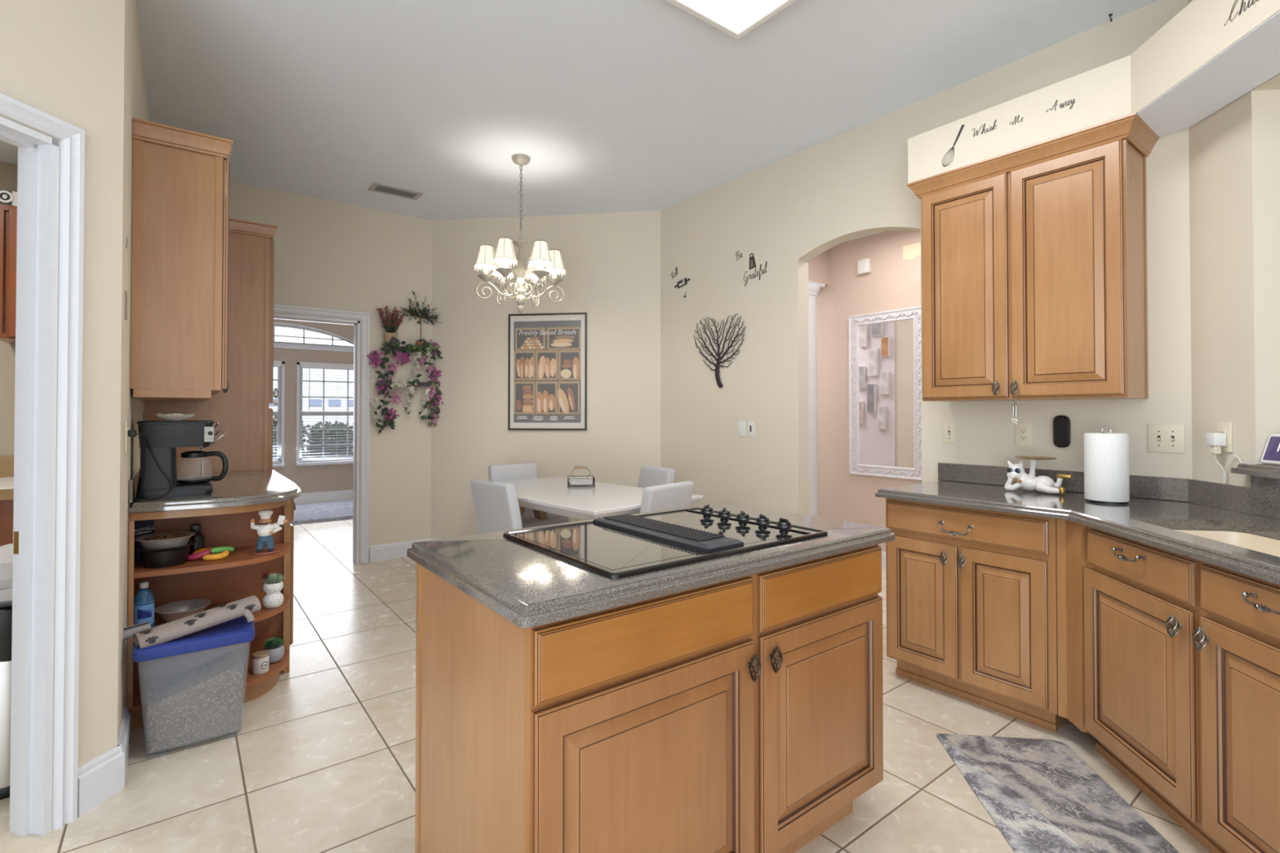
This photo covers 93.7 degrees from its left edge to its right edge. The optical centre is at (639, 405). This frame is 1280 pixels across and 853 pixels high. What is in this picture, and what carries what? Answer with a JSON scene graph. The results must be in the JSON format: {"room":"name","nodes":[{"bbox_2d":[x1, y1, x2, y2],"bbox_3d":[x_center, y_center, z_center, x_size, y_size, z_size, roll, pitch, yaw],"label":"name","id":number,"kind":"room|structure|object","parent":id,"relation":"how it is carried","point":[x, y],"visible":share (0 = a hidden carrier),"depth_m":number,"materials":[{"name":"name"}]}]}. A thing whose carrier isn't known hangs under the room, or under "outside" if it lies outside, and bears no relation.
{"room":"kitchen","nodes":[
{"label":"kitchen","id":0,"kind":"room"},
{"bbox_2d":[0,160,17,456],"bbox_3d":[-4.198,-0.038,3.109,2.315,2.750,0.100,1,-1,-37],"label":"wall","id":1,"kind":"structure","parent":0,"point":[8,171],"depth_m":3.47,"materials":[{"name":"paint"}]},
{"bbox_2d":[0,456,13,477],"bbox_3d":[-3.764,0.352,3.357,1.310,0.124,0.022,1,-1,-37],"label":"backsplash","id":2,"kind":"structure","parent":1,"relation":"attached to","point":[6,463],"depth_m":3.44,"materials":[{"name":"beige stone"}]},
{"bbox_2d":[0,204,17,343],"bbox_3d":[-3.338,-0.719,3.479,0.500,0.720,0.369,1,-1,-37],"label":"upper cabinet","id":3,"kind":"object","parent":1,"relation":"attached to","point":[8,213],"visible":0.09,"depth_m":3.22,"materials":[{"name":"brown wood"}]},
{"bbox_2d":[0,189,17,206],"bbox_3d":[-3.376,-1.124,3.418,0.500,0.088,0.208,1,-1,-37],"label":"box","id":4,"kind":"object","parent":3,"relation":"on","point":[6,197],"visible":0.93,"depth_m":3.26,"materials":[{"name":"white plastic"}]},
{"bbox_2d":[0,139,17,164],"bbox_3d":[-2.806,-1.470,1.307,2.314,0.070,4.480,1,-1,-37],"label":"ceiling","id":5,"kind":"structure","parent":0,"point":[8,152],"depth_m":3.35,"materials":[{"name":"paint"}]},
{"bbox_2d":[0,0,124,830],"bbox_3d":[-2.063,-0.243,0.611,0.120,3.100,3.000,0,-1,8],"label":"wall","id":6,"kind":"structure","parent":0,"point":[64,60],"depth_m":2.00,"materials":[{"name":"paint"}]},
{"bbox_2d":[0,92,84,836],"bbox_3d":[-1.942,0.206,1.433,0.146,2.221,1.039,0,-1,8],"label":"door frame","id":7,"kind":"structure","parent":6,"relation":"in","point":[38,153],"depth_m":1.87,"materials":[{"name":"white wood"}]},
{"bbox_2d":[77,744,124,817],"bbox_3d":[-1.805,1.249,2.006,0.020,0.150,0.148,0,-1,8],"label":"baseboard","id":8,"kind":"structure","parent":6,"relation":"attached to","point":[103,776],"depth_m":2.00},
{"bbox_2d":[117,0,149,742],"bbox_3d":[-2.743,-0.212,3.214,0.120,3.100,2.925,1,-1,-37],"label":"wall","id":9,"kind":"structure","parent":0,"point":[135,104],"depth_m":2.31,"materials":[{"name":"paint"}]},
{"bbox_2d":[117,706,131,786],"bbox_3d":[-1.899,1.251,2.210,0.020,0.150,0.349,1,-1,-37],"label":"baseboard","id":10,"kind":"structure","parent":9,"relation":"attached to","point":[124,739],"depth_m":2.20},
{"bbox_2d":[128,466,140,503],"bbox_3d":[-2.457,0.352,2.945,0.013,0.094,1.320,1,-1,-37],"label":"backsplash","id":11,"kind":"structure","parent":9,"relation":"attached to","point":[133,482],"depth_m":2.47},
{"bbox_2d":[129,117,233,401],"bbox_3d":[-2.292,-0.598,3.032,0.368,1.137,1.230,1,-1,-37],"label":"upper cabinet","id":12,"kind":"object","parent":9,"relation":"attached to","point":[180,215],"visible":1,"depth_m":2.55,"materials":[{"name":"brown wood"}]},
{"bbox_2d":[262,580,284,608],"bbox_3d":[-1.718,0.885,2.812,0.086,0.116,0.086,1,-1,-37],"label":"vase","id":13,"kind":"object","parent":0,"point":[273,598],"depth_m":2.78,"materials":[{"name":"white ceramic"}]},
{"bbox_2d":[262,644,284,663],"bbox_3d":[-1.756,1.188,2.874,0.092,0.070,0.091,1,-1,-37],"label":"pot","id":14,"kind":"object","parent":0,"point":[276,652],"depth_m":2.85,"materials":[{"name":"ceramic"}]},
{"bbox_2d":[272,319,354,493],"bbox_3d":[-5.663,-0.156,7.971,6.100,3.100,0.140,1,-1,-37],"label":"wall","id":15,"kind":"structure","parent":0,"point":[340,477],"depth_m":8.57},
{"bbox_2d":[272,360,284,466],"bbox_3d":[-5.400,0.106,8.098,1.035,1.470,0.175,1,-1,-37],"label":"window","id":16,"kind":"structure","parent":15,"relation":"attached to","point":[281,373],"depth_m":8.38,"materials":[{"name":"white glass"}]},
{"bbox_2d":[273,321,354,352],"bbox_3d":[-5.051,-0.986,8.416,2.460,0.360,0.114,1,-1,-37],"label":"window","id":17,"kind":"structure","parent":15,"relation":"attached to","point":[276,344],"depth_m":8.61,"materials":[{"name":"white glass"}]},
{"bbox_2d":[293,489,353,505],"bbox_3d":[-5.614,1.313,7.891,5.900,0.160,0.020,1,-1,-37],"label":"baseboard","id":18,"kind":"structure","parent":15,"relation":"attached to","point":[345,495],"depth_m":8.68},
{"bbox_2d":[296,361,353,466],"bbox_3d":[-4.459,0.114,8.818,1.035,1.470,0.175,1,-1,-37],"label":"window","id":19,"kind":"structure","parent":15,"relation":"attached to","point":[300,413],"depth_m":8.67,"materials":[{"name":"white glass"}]},
{"bbox_2d":[299,364,353,462],"bbox_3d":[-4.454,0.107,8.811,0.951,1.377,0.055,1,-1,-37],"label":"window blind","id":20,"kind":"object","parent":15,"relation":"attached to","point":[309,366],"visible":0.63,"depth_m":8.71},
{"bbox_2d":[229,181,431,546],"bbox_3d":[-2.822,-0.191,4.996,2.122,3.100,0.120,1,-1,-37],"label":"wall","id":21,"kind":"structure","parent":0,"point":[331,255],"depth_m":5.29,"materials":[{"name":"paint"}]},
{"bbox_2d":[273,303,369,563],"bbox_3d":[-2.826,0.270,4.973,1.061,2.178,0.146,1,-1,-37],"label":"door frame","id":22,"kind":"structure","parent":21,"relation":"in","point":[361,387],"depth_m":5.21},
{"bbox_2d":[368,538,431,561],"bbox_3d":[-2.152,1.296,5.404,0.533,0.135,0.020,1,-1,-37],"label":"baseboard","id":23,"kind":"structure","parent":21,"relation":"attached to","point":[393,550],"depth_m":5.34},
{"bbox_2d":[374,380,430,386],"bbox_3d":[-2.126,-0.196,5.381,0.445,0.038,0.113,1,-1,-37],"label":"wall shelf","id":24,"kind":"object","parent":21,"relation":"attached to","point":[380,383],"visible":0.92,"depth_m":5.28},
{"bbox_2d":[379,345,433,352],"bbox_3d":[-2.098,-0.508,5.406,0.435,0.038,0.113,1,-1,-37],"label":"wall shelf","id":25,"kind":"object","parent":21,"relation":"attached to","point":[388,347],"visible":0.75,"depth_m":5.31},
{"bbox_2d":[366,340,406,434],"bbox_3d":[-2.234,-0.167,5.275,0.321,0.825,0.132,0,-1,-30],"label":"flower garland","id":26,"kind":"object","parent":25,"relation":"hanging from","point":[389,415],"visible":0.98,"depth_m":5.28,"materials":[{"name":"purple plant"}]},
{"bbox_2d":[375,305,405,348],"bbox_3d":[-2.211,-0.693,5.314,0.261,0.388,0.128,1,-1,-37],"label":"heather","id":27,"kind":"object","parent":25,"relation":"on","point":[394,324],"visible":1,"depth_m":5.29,"materials":[{"name":"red plant"}]},
{"bbox_2d":[382,339,440,368],"bbox_3d":[-2.046,-0.470,5.378,0.508,0.253,0.186,1,-1,-37],"label":"flower garland","id":28,"kind":"object","parent":25,"relation":"on","point":[404,357],"visible":0.95,"depth_m":5.38,"materials":[{"name":"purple plant"}]},
{"bbox_2d":[398,290,441,345],"bbox_3d":[-2.004,-0.772,5.473,0.416,0.526,0.178,1,-1,-37],"label":"potted topiary","id":29,"kind":"object","parent":25,"relation":"on","point":[419,342],"visible":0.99,"depth_m":5.46,"materials":[{"name":"plant"}]},
{"bbox_2d":[420,339,443,426],"bbox_3d":[-1.918,-0.209,5.517,0.235,0.811,0.136,1,-1,-37],"label":"flower garland","id":30,"kind":"object","parent":25,"relation":"hanging from","point":[434,396],"visible":0.91,"depth_m":5.53,"materials":[{"name":"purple plant"}]},
{"bbox_2d":[431,210,660,538],"bbox_3d":[-0.872,-0.185,5.512,2.145,3.100,0.120,0,-1,8],"label":"wall","id":31,"kind":"structure","parent":0,"point":[611,260],"depth_m":5.44,"materials":[{"name":"paint"}]},
{"bbox_2d":[507,312,586,430],"bbox_3d":[-0.841,-0.309,5.437,0.730,1.060,0.022,0,-1,8],"label":"framed poster","id":32,"kind":"object","parent":31,"relation":"attached to","point":[547,384],"visible":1,"depth_m":5.44,"materials":[{"name":"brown paper"}]},
{"bbox_2d":[0,503,1209,852],"bbox_3d":[0.368,1.344,1.148,14.000,0.060,19.400,1,-1,-37],"label":"floor","id":33,"kind":"structure","parent":0,"point":[323,761],"depth_m":2.19,"materials":[{"name":"tile"}]},
{"bbox_2d":[0,606,12,799],"bbox_3d":[-2.276,1.005,2.158,0.389,0.642,0.390,1,-1,-37],"label":"trash can","id":34,"kind":"object","parent":33,"relation":"on","point":[6,614],"visible":0.1,"depth_m":2.03,"materials":[{"name":"silver metal"}]},
{"bbox_2d":[0,543,13,608],"bbox_3d":[-2.272,0.606,2.167,0.344,0.202,0.342,1,-1,-37],"label":"paper bag","id":35,"kind":"object","parent":34,"relation":"on","point":[6,551],"visible":0.15,"depth_m":2.06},
{"bbox_2d":[0,456,13,546],"bbox_3d":[-3.538,0.811,3.055,1.310,1.050,0.768,1,-1,-37],"label":"base cabinet","id":36,"kind":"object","parent":33,"relation":"on","point":[6,463],"depth_m":2.95,"materials":[{"name":"brown wood"}]},
{"bbox_2d":[132,615,254,752],"bbox_3d":[-1.784,1.113,2.415,0.380,0.430,0.289,0,-1,-35],"label":"bin","id":37,"kind":"object","parent":33,"relation":"on","point":[203,701],"visible":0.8,"depth_m":2.35,"materials":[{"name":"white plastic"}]},
{"bbox_2d":[123,621,151,639],"bbox_3d":[-1.935,0.861,2.290,0.045,0.050,0.103,-1,-1,39],"label":"pad","id":38,"kind":"object","parent":37,"relation":"on","point":[128,632],"visible":0.53,"depth_m":2.29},
{"bbox_2d":[133,595,261,648],"bbox_3d":[-1.744,0.859,2.386,0.137,0.106,0.404,-1,-1,39],"label":"rolled towel","id":39,"kind":"object","parent":37,"relation":"on","point":[164,633],"visible":0.99,"depth_m":2.36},
{"bbox_2d":[126,499,290,729],"bbox_3d":[-1.920,0.886,2.726,0.608,0.893,0.365,1,-1,-37],"label":"shelf","id":40,"kind":"object","parent":33,"relation":"on","point":[234,577],"visible":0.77,"depth_m":2.79,"materials":[{"name":"brown wood"}]},
{"bbox_2d":[133,581,155,626],"bbox_3d":[-2.071,0.837,2.504,0.070,0.204,0.070,1,-1,-37],"label":"water bottle","id":41,"kind":"object","parent":40,"relation":"on","point":[144,599],"visible":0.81,"depth_m":2.48,"materials":[{"name":"blue"}]},
{"bbox_2d":[133,519,155,562],"bbox_3d":[-2.189,0.583,2.650,0.074,0.195,0.050,1,-1,-37],"label":"bag","id":42,"kind":"object","parent":40,"relation":"on","point":[142,527],"visible":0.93,"depth_m":2.63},
{"bbox_2d":[133,539,196,568],"bbox_3d":[-2.037,0.637,2.577,0.214,0.085,0.214,1,-1,-37],"label":"cooking pot","id":43,"kind":"object","parent":40,"relation":"on","point":[175,556],"visible":0.84,"depth_m":2.51,"materials":[{"name":"black metal"}]},
{"bbox_2d":[134,531,195,549],"bbox_3d":[-2.037,0.594,2.577,0.206,0.072,0.206,1,-1,-37],"label":"steel bowl","id":44,"kind":"object","parent":43,"relation":"in","point":[171,543],"visible":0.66,"depth_m":2.52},
{"bbox_2d":[143,532,190,540],"bbox_3d":[-2.038,0.561,2.574,0.169,0.034,0.153,0,-1,-4],"label":"kibble","id":45,"kind":"object","parent":44,"relation":"in","point":[168,535],"visible":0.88,"depth_m":2.56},
{"bbox_2d":[154,599,210,622],"bbox_3d":[-2.019,0.912,2.650,0.202,0.058,0.202,1,-1,-37],"label":"steel bowl","id":46,"kind":"object","parent":40,"relation":"on","point":[171,611],"visible":0.81,"depth_m":2.67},
{"bbox_2d":[188,523,204,555],"bbox_3d":[-2.032,0.612,2.744,0.064,0.140,0.064,1,-1,-37],"label":"bottle","id":47,"kind":"object","parent":40,"relation":"on","point":[198,536],"visible":0.65,"depth_m":2.73,"materials":[{"name":"black plastic"}]},
{"bbox_2d":[186,546,234,560],"bbox_3d":[-1.923,0.657,2.683,0.153,0.048,0.129,0,-1,-15],"label":"toy","id":48,"kind":"object","parent":40,"relation":"on","point":[217,553],"visible":0.99,"depth_m":2.66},
{"bbox_2d":[252,650,269,674],"bbox_3d":[-1.744,1.180,2.759,0.068,0.084,0.068,1,-1,-37],"label":"candle jar","id":49,"kind":"object","parent":40,"relation":"on","point":[260,660],"visible":1,"depth_m":2.73,"materials":[{"name":"white ceramic"}]},
{"bbox_2d":[249,509,287,555],"bbox_3d":[-1.728,0.582,2.785,0.134,0.201,0.099,0,-1,7],"label":"chef figurine","id":50,"kind":"object","parent":40,"relation":"on","point":[265,530],"visible":1,"depth_m":2.77,"materials":[{"name":"ceramic"}]},
{"bbox_2d":[259,570,284,608],"bbox_3d":[-1.720,0.859,2.810,0.113,0.167,0.106,1,-1,-37],"label":"potted succulent","id":51,"kind":"object","parent":40,"relation":"on","point":[273,584],"visible":1,"depth_m":2.79,"materials":[{"name":"white ceramic"}]},
{"bbox_2d":[261,636,284,663],"bbox_3d":[-1.756,1.169,2.874,0.096,0.108,0.096,1,-1,-37],"label":"potted succulent","id":52,"kind":"object","parent":40,"relation":"on","point":[274,646],"visible":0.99,"depth_m":2.85,"materials":[{"name":"white ceramic"}]},
{"bbox_2d":[144,217,278,475],"bbox_3d":[-2.826,0.096,3.975,0.678,2.502,0.818,1,-1,-37],"label":"pantry cabinet","id":53,"kind":"object","parent":33,"relation":"on","point":[244,413],"visible":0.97,"depth_m":3.77,"materials":[{"name":"brown wood"}]},
{"bbox_2d":[289,498,296,645],"bbox_3d":[-2.301,0.891,3.277,0.673,0.896,0.970,1,-1,-37],"label":"base cabinet","id":54,"kind":"object","parent":33,"relation":"on","point":[293,508],"visible":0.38,"depth_m":3.08,"materials":[{"name":"brown wood"}]},
{"bbox_2d":[128,466,301,513],"bbox_3d":[-2.185,0.373,3.119,0.656,0.132,1.380,1,-1,-37],"label":"countertop","id":55,"kind":"structure","parent":54,"relation":"on","point":[263,486],"depth_m":2.70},
{"bbox_2d":[128,420,228,502],"bbox_3d":[-1.952,0.230,2.562,0.333,0.330,0.532,1,-1,-37],"label":"coffee maker","id":56,"kind":"object","parent":55,"relation":"on","point":[159,440],"visible":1,"depth_m":2.59,"materials":[{"name":"black plastic"}]},
{"bbox_2d":[155,413,194,421],"bbox_3d":[-2.054,0.050,2.653,0.134,0.032,0.116,1,-1,-37],"label":"filter","id":57,"kind":"object","parent":56,"relation":"on","point":[168,417],"visible":1,"depth_m":2.62,"materials":[{"name":"paper"}]},
{"bbox_2d":[290,500,352,524],"bbox_3d":[-4.118,1.371,7.827,2.600,0.042,1.500,1,-1,-37],"label":"shag rug","id":58,"kind":"object","parent":33,"relation":"on","point":[331,511],"visible":0.24,"depth_m":7.62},
{"bbox_2d":[470,479,522,533],"bbox_3d":[-0.739,0.908,3.878,0.430,0.875,0.569,-1,-1,44],"label":"dining chair","id":59,"kind":"object","parent":33,"relation":"on","point":[496,506],"visible":0.34,"depth_m":3.66,"materials":[{"name":"grey fabric"}]},
{"bbox_2d":[488,462,569,528],"bbox_3d":[-0.895,0.919,4.809,0.430,0.875,0.569,1,-1,-42],"label":"dining chair","id":60,"kind":"object","parent":33,"relation":"on","point":[521,471],"visible":0.42,"depth_m":4.88,"materials":[{"name":"grey fabric"}]},
{"bbox_2d":[497,476,702,519],"bbox_3d":[-0.481,0.970,4.186,0.925,0.760,1.620,1,-1,-44],"label":"dining table","id":61,"kind":"object","parent":33,"relation":"on","point":[552,495],"visible":0.46,"depth_m":3.87,"materials":[{"name":"white wood"}]},
{"bbox_2d":[415,544,883,852],"bbox_3d":[0.083,0.878,1.821,1.271,0.888,0.744,1,-1,-37],"label":"kitchen island","id":62,"kind":"object","parent":33,"relation":"on","point":[744,714],"visible":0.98,"depth_m":1.46,"materials":[{"name":"orange wood"}]},
{"bbox_2d":[406,502,895,628],"bbox_3d":[0.078,0.415,1.848,1.337,0.037,0.758,1,-1,-37],"label":"island countertop","id":63,"kind":"structure","parent":62,"relation":"on","point":[527,587],"depth_m":1.47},
{"bbox_2d":[502,504,827,579],"bbox_3d":[0.080,0.372,1.827,0.810,0.049,0.594,1,-1,-37],"label":"cooktop","id":64,"kind":"object","parent":63,"relation":"in","point":[615,547],"visible":1,"depth_m":1.74,"materials":[{"name":"glass"}]},
{"bbox_2d":[593,514,743,552],"bbox_3d":[0.065,0.377,1.829,0.137,0.020,0.548,1,-1,-37],"label":"vent grille","id":65,"kind":"object","parent":64,"relation":"attached to","point":[696,540],"depth_m":1.74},
{"bbox_2d":[637,465,675,488],"bbox_3d":[-0.077,0.917,4.582,0.569,0.875,0.430,0,-1,-30],"label":"dining chair","id":66,"kind":"object","parent":33,"relation":"on","point":[650,475],"visible":0.23,"depth_m":4.67,"materials":[{"name":"grey fabric"}]},
{"bbox_2d":[640,480,693,513],"bbox_3d":[-0.013,0.907,3.741,0.569,0.875,0.430,-1,-1,40],"label":"dining chair","id":67,"kind":"object","parent":33,"relation":"on","point":[677,495],"visible":0.3,"depth_m":3.53,"materials":[{"name":"grey fabric"}]},
{"bbox_2d":[808,280,825,516],"bbox_3d":[1.480,0.129,5.418,0.330,2.470,0.315,1,-1,-37],"label":"column","id":68,"kind":"structure","parent":33,"relation":"on","point":[814,287],"depth_m":5.32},
{"bbox_2d":[885,497,1068,733],"bbox_3d":[1.649,0.890,2.836,0.661,0.888,0.725,1,-1,-37],"label":"base cabinet","id":69,"kind":"object","parent":33,"relation":"on","point":[971,593],"visible":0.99,"depth_m":2.62,"materials":[{"name":"brown wood"}]},
{"bbox_2d":[875,462,1279,585],"bbox_3d":[1.827,0.343,1.921,1.107,0.183,2.891,0,-1,-6],"label":"countertop","id":70,"kind":"structure","parent":69,"relation":"on","point":[1147,521],"depth_m":2.32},
{"bbox_2d":[1004,456,1072,495],"bbox_3d":[1.881,0.326,2.829,0.167,0.164,0.241,0,-1,-28],"label":"figurine","id":71,"kind":"object","parent":70,"relation":"on","point":[1016,472],"visible":1,"depth_m":2.83,"materials":[{"name":"ceramic"}]},
{"bbox_2d":[1085,425,1128,504],"bbox_3d":[1.966,0.244,2.529,0.144,0.321,0.144,1,-1,-37],"label":"paper towel holder","id":72,"kind":"object","parent":70,"relation":"on","point":[1103,427],"visible":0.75,"depth_m":2.48,"materials":[{"name":"silver metal"}]},
{"bbox_2d":[1084,432,1129,502],"bbox_3d":[1.966,0.256,2.529,0.150,0.279,0.150,1,-1,-37],"label":"paper towel roll","id":73,"kind":"object","parent":72,"relation":"on","point":[1106,455],"visible":0.99,"depth_m":2.47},
{"bbox_2d":[1172,528,1279,556],"bbox_3d":[1.864,0.525,1.698,0.402,0.184,0.892,0,-1,8],"label":"sink","id":74,"kind":"object","parent":70,"relation":"in","point":[1261,544],"visible":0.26,"depth_m":2.07,"materials":[{"name":"beige ceramic"}]},
{"bbox_2d":[935,733,1179,852],"bbox_3d":[1.335,1.314,1.679,0.479,0.012,1.457,0,-1,8],"label":"floor mat","id":75,"kind":"object","parent":33,"relation":"on","point":[1042,797],"visible":1,"depth_m":2.00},
{"bbox_2d":[1056,518,1279,852],"bbox_3d":[1.830,0.877,1.766,0.540,0.888,1.226,0,-1,8],"label":"base cabinet","id":76,"kind":"object","parent":33,"relation":"on","point":[1182,653],"depth_m":1.79,"materials":[{"name":"brown wood"}]},
{"bbox_2d":[136,0,1158,220],"bbox_3d":[1.785,-1.858,-0.664,14.000,0.100,14.740,1,-1,-37],"label":"ceiling","id":77,"kind":"structure","parent":0,"point":[614,105],"depth_m":3.30,"materials":[{"name":"paint"}]},
{"bbox_2d":[368,182,423,199],"bbox_3d":[-1.979,-1.737,4.866,0.380,0.012,0.190,1,-1,-37],"label":"ceiling vent","id":78,"kind":"object","parent":77,"relation":"in","point":[375,187],"visible":1,"depth_m":4.85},
{"bbox_2d":[474,153,565,313],"bbox_3d":[-0.838,-1.202,4.222,0.598,1.094,0.627,1,-1,-37],"label":"chandelier","id":79,"kind":"object","parent":77,"relation":"hanging from","point":[500,262],"visible":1,"depth_m":4.17,"materials":[{"name":"white metal"}]},
{"bbox_2d":[666,0,795,39],"bbox_3d":[0.580,-1.735,2.101,0.610,0.080,1.218,1,-1,-37],"label":"ceiling light","id":80,"kind":"object","parent":77,"relation":"attached to","point":[735,18],"visible":1,"depth_m":2.58,"materials":[{"name":"white plastic"}]},
{"bbox_2d":[845,231,881,241],"bbox_3d":[1.974,-1.521,4.175,1.211,0.080,2.800,1,-1,-37],"label":"ceiling","id":81,"kind":"structure","parent":0,"point":[878,232],"depth_m":5.17,"materials":[{"name":"paint"}]},
{"bbox_2d":[808,248,829,285],"bbox_3d":[1.186,-1.289,5.201,1.211,0.360,0.210,1,-1,-37],"label":"wall","id":82,"kind":"structure","parent":81,"relation":"attached to","point":[819,266],"depth_m":5.41,"materials":[{"name":"paint"}]},
{"bbox_2d":[816,230,921,551],"bbox_3d":[1.947,-0.188,5.273,0.100,3.100,8.000,1,-1,-37],"label":"wall","id":83,"kind":"structure","parent":0,"point":[893,282],"depth_m":5.33,"materials":[{"name":"paint"}]},
{"bbox_2d":[857,257,871,275],"bbox_3d":[1.935,-1.204,5.181,0.042,0.120,0.110,1,-1,-37],"label":"door chime","id":84,"kind":"object","parent":83,"relation":"attached to","point":[864,266],"visible":1,"depth_m":5.16,"materials":[{"name":"white plastic"}]},
{"bbox_2d":[848,306,921,480],"bbox_3d":[2.053,-0.097,5.025,0.030,1.388,0.680,1,-1,-37],"label":"wall mirror","id":85,"kind":"object","parent":83,"relation":"attached to","point":[884,348],"visible":1,"depth_m":5.02,"materials":[{"name":"white mirror"}]},
{"bbox_2d":[858,319,914,467],"bbox_3d":[2.058,-0.097,5.029,0.008,1.208,0.500,1,-1,-37],"label":"mirror glass","id":86,"kind":"object","parent":85,"relation":"attached to","point":[886,346],"depth_m":5.02,"materials":[{"name":"mirror"}]},
{"bbox_2d":[902,242,920,259],"bbox_3d":[2.275,-1.249,4.771,0.002,0.126,0.385,1,-1,-37],"label":"wall lamp","id":87,"kind":"object","parent":83,"relation":"attached to","point":[911,251],"depth_m":4.87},
{"bbox_2d":[660,0,1192,515],"bbox_3d":[1.335,-0.204,3.903,0.115,3.100,3.670,1,-1,-37],"label":"wall","id":88,"kind":"structure","parent":0,"point":[786,212],"depth_m":4.05,"materials":[{"name":"paint"}]},
{"bbox_2d":[693,313,746,388],"bbox_3d":[0.618,-0.428,4.727,0.019,0.578,0.578,1,-1,-37],"label":"art","id":89,"kind":"object","parent":88,"relation":"attached to","point":[717,365],"visible":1,"depth_m":4.72,"materials":[{"name":"black metal"}]},
{"bbox_2d":[942,422,955,443],"bbox_3d":[1.703,0.149,3.308,0.019,0.115,0.072,1,-1,-37],"label":"light switch","id":90,"kind":"object","parent":88,"relation":"attached to","point":[948,428],"visible":1,"depth_m":3.31,"materials":[{"name":"beige plastic"}]},
{"bbox_2d":[1015,422,1031,446],"bbox_3d":[1.930,0.143,3.020,0.008,0.118,0.076,1,-1,-37],"label":"wall outlet","id":91,"kind":"object","parent":88,"relation":"attached to","point":[1023,430],"visible":0.92,"depth_m":3.02,"materials":[{"name":"beige plastic"}]},
{"bbox_2d":[906,111,1159,401],"bbox_3d":[1.829,-0.599,2.874,0.356,1.141,0.953,1,-1,-37],"label":"upper cabinet","id":92,"kind":"object","parent":88,"relation":"attached to","point":[1034,282],"visible":1,"depth_m":2.69,"materials":[{"name":"brown wood"}]},
{"bbox_2d":[1053,415,1071,447],"bbox_3d":[2.024,0.123,2.879,0.030,0.154,0.068,1,-1,-37],"label":"wall device","id":93,"kind":"object","parent":88,"relation":"attached to","point":[1061,424],"visible":1,"depth_m":2.87,"materials":[{"name":"black plastic"}]},
{"bbox_2d":[937,462,1188,502],"bbox_3d":[1.986,0.360,2.934,0.019,0.098,1.050,1,-1,-37],"label":"backsplash","id":94,"kind":"structure","parent":88,"relation":"attached to","point":[1173,489],"depth_m":2.85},
{"bbox_2d":[1147,424,1185,453],"bbox_3d":[2.260,0.141,2.580,0.019,0.122,0.122,1,-1,-37],"label":"light switch","id":95,"kind":"object","parent":88,"relation":"attached to","point":[1167,438],"visible":1,"depth_m":2.58,"materials":[{"name":"beige plastic"}]},
{"bbox_2d":[907,0,1279,183],"bbox_3d":[1.960,-1.309,1.669,0.841,0.252,3.445,0,-1,-4],"label":"wall","id":96,"kind":"structure","parent":0,"point":[1197,33],"depth_m":2.52,"materials":[{"name":"paint"}]},
{"bbox_2d":[1137,10,1279,136],"bbox_3d":[1.960,-1.182,1.667,0.831,0.004,3.435,0,-1,-4],"label":"soffit","id":97,"kind":"structure","parent":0,"point":[1253,60],"depth_m":2.17,"materials":[{"name":"paint"}]},
{"bbox_2d":[1186,0,1279,519],"bbox_3d":[2.232,-0.234,1.336,0.140,3.100,2.420,0,-1,8],"label":"wall","id":98,"kind":"structure","parent":0,"point":[1234,151],"depth_m":2.30,"materials":[{"name":"paint"}]},
{"bbox_2d":[1215,422,1232,453],"bbox_3d":[2.292,0.123,2.357,0.009,0.118,0.074,0,-1,8],"label":"wall outlet","id":99,"kind":"object","parent":98,"relation":"attached to","point":[1220,427],"visible":0.76,"depth_m":2.34,"materials":[{"name":"beige plastic"}]},
{"bbox_2d":[1205,432,1226,453],"bbox_3d":[2.266,0.148,2.361,0.042,0.082,0.046,0,-1,8],"label":"charger","id":100,"kind":"object","parent":99,"relation":"attached to","point":[1215,440],"visible":1,"depth_m":2.35,"materials":[{"name":"white plastic"}]},
{"bbox_2d":[1188,475,1279,519],"bbox_3d":[2.184,0.320,1.579,0.019,0.145,1.904,0,-1,8],"label":"backsplash","id":101,"kind":"structure","parent":98,"relation":"attached to","point":[1262,499],"depth_m":2.25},
{"bbox_2d":[1231,463,1279,478],"bbox_3d":[2.192,0.223,1.242,0.194,0.037,2.035,0,-1,8],"label":"bar ledge","id":102,"kind":"object","parent":98,"relation":"attached to","point":[1261,470],"visible":0.98,"depth_m":2.16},
{"bbox_2d":[1260,433,1279,466],"bbox_3d":[2.306,0.157,2.123,0.064,0.113,0.178,0,-1,8],"label":"smart display","id":103,"kind":"object","parent":102,"relation":"on","point":[1271,454],"visible":1,"depth_m":2.18,"materials":[{"name":"white plastic"}]},
{"label":"outside","id":104,"kind":"structure","parent":0,"visible":0},
{"bbox_2d":[302,449,353,457],"bbox_3d":[-14.377,1.636,20.398,30.000,0.050,30.100,1,-1,-37],"label":"ground","id":105,"kind":"structure","parent":104,"point":[304,452],"depth_m":19.13,"materials":[{"name":"concrete"}]},
{"bbox_2d":[269,367,353,451],"bbox_3d":[-12.228,-0.154,23.369,18.000,3.600,4.030,1,-1,-37],"label":"building","id":106,"kind":"structure","parent":105,"relation":"on","point":[331,404],"depth_m":21.58,"materials":[{"name":"white"}]},
{"bbox_2d":[305,420,353,457],"bbox_3d":[-5.363,0.874,10.472,0.847,1.248,0.742,1,-1,-37],"label":"shrub","id":107,"kind":"object","parent":105,"relation":"on","point":[318,433],"visible":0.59,"depth_m":10.30,"materials":[{"name":"green plant"}]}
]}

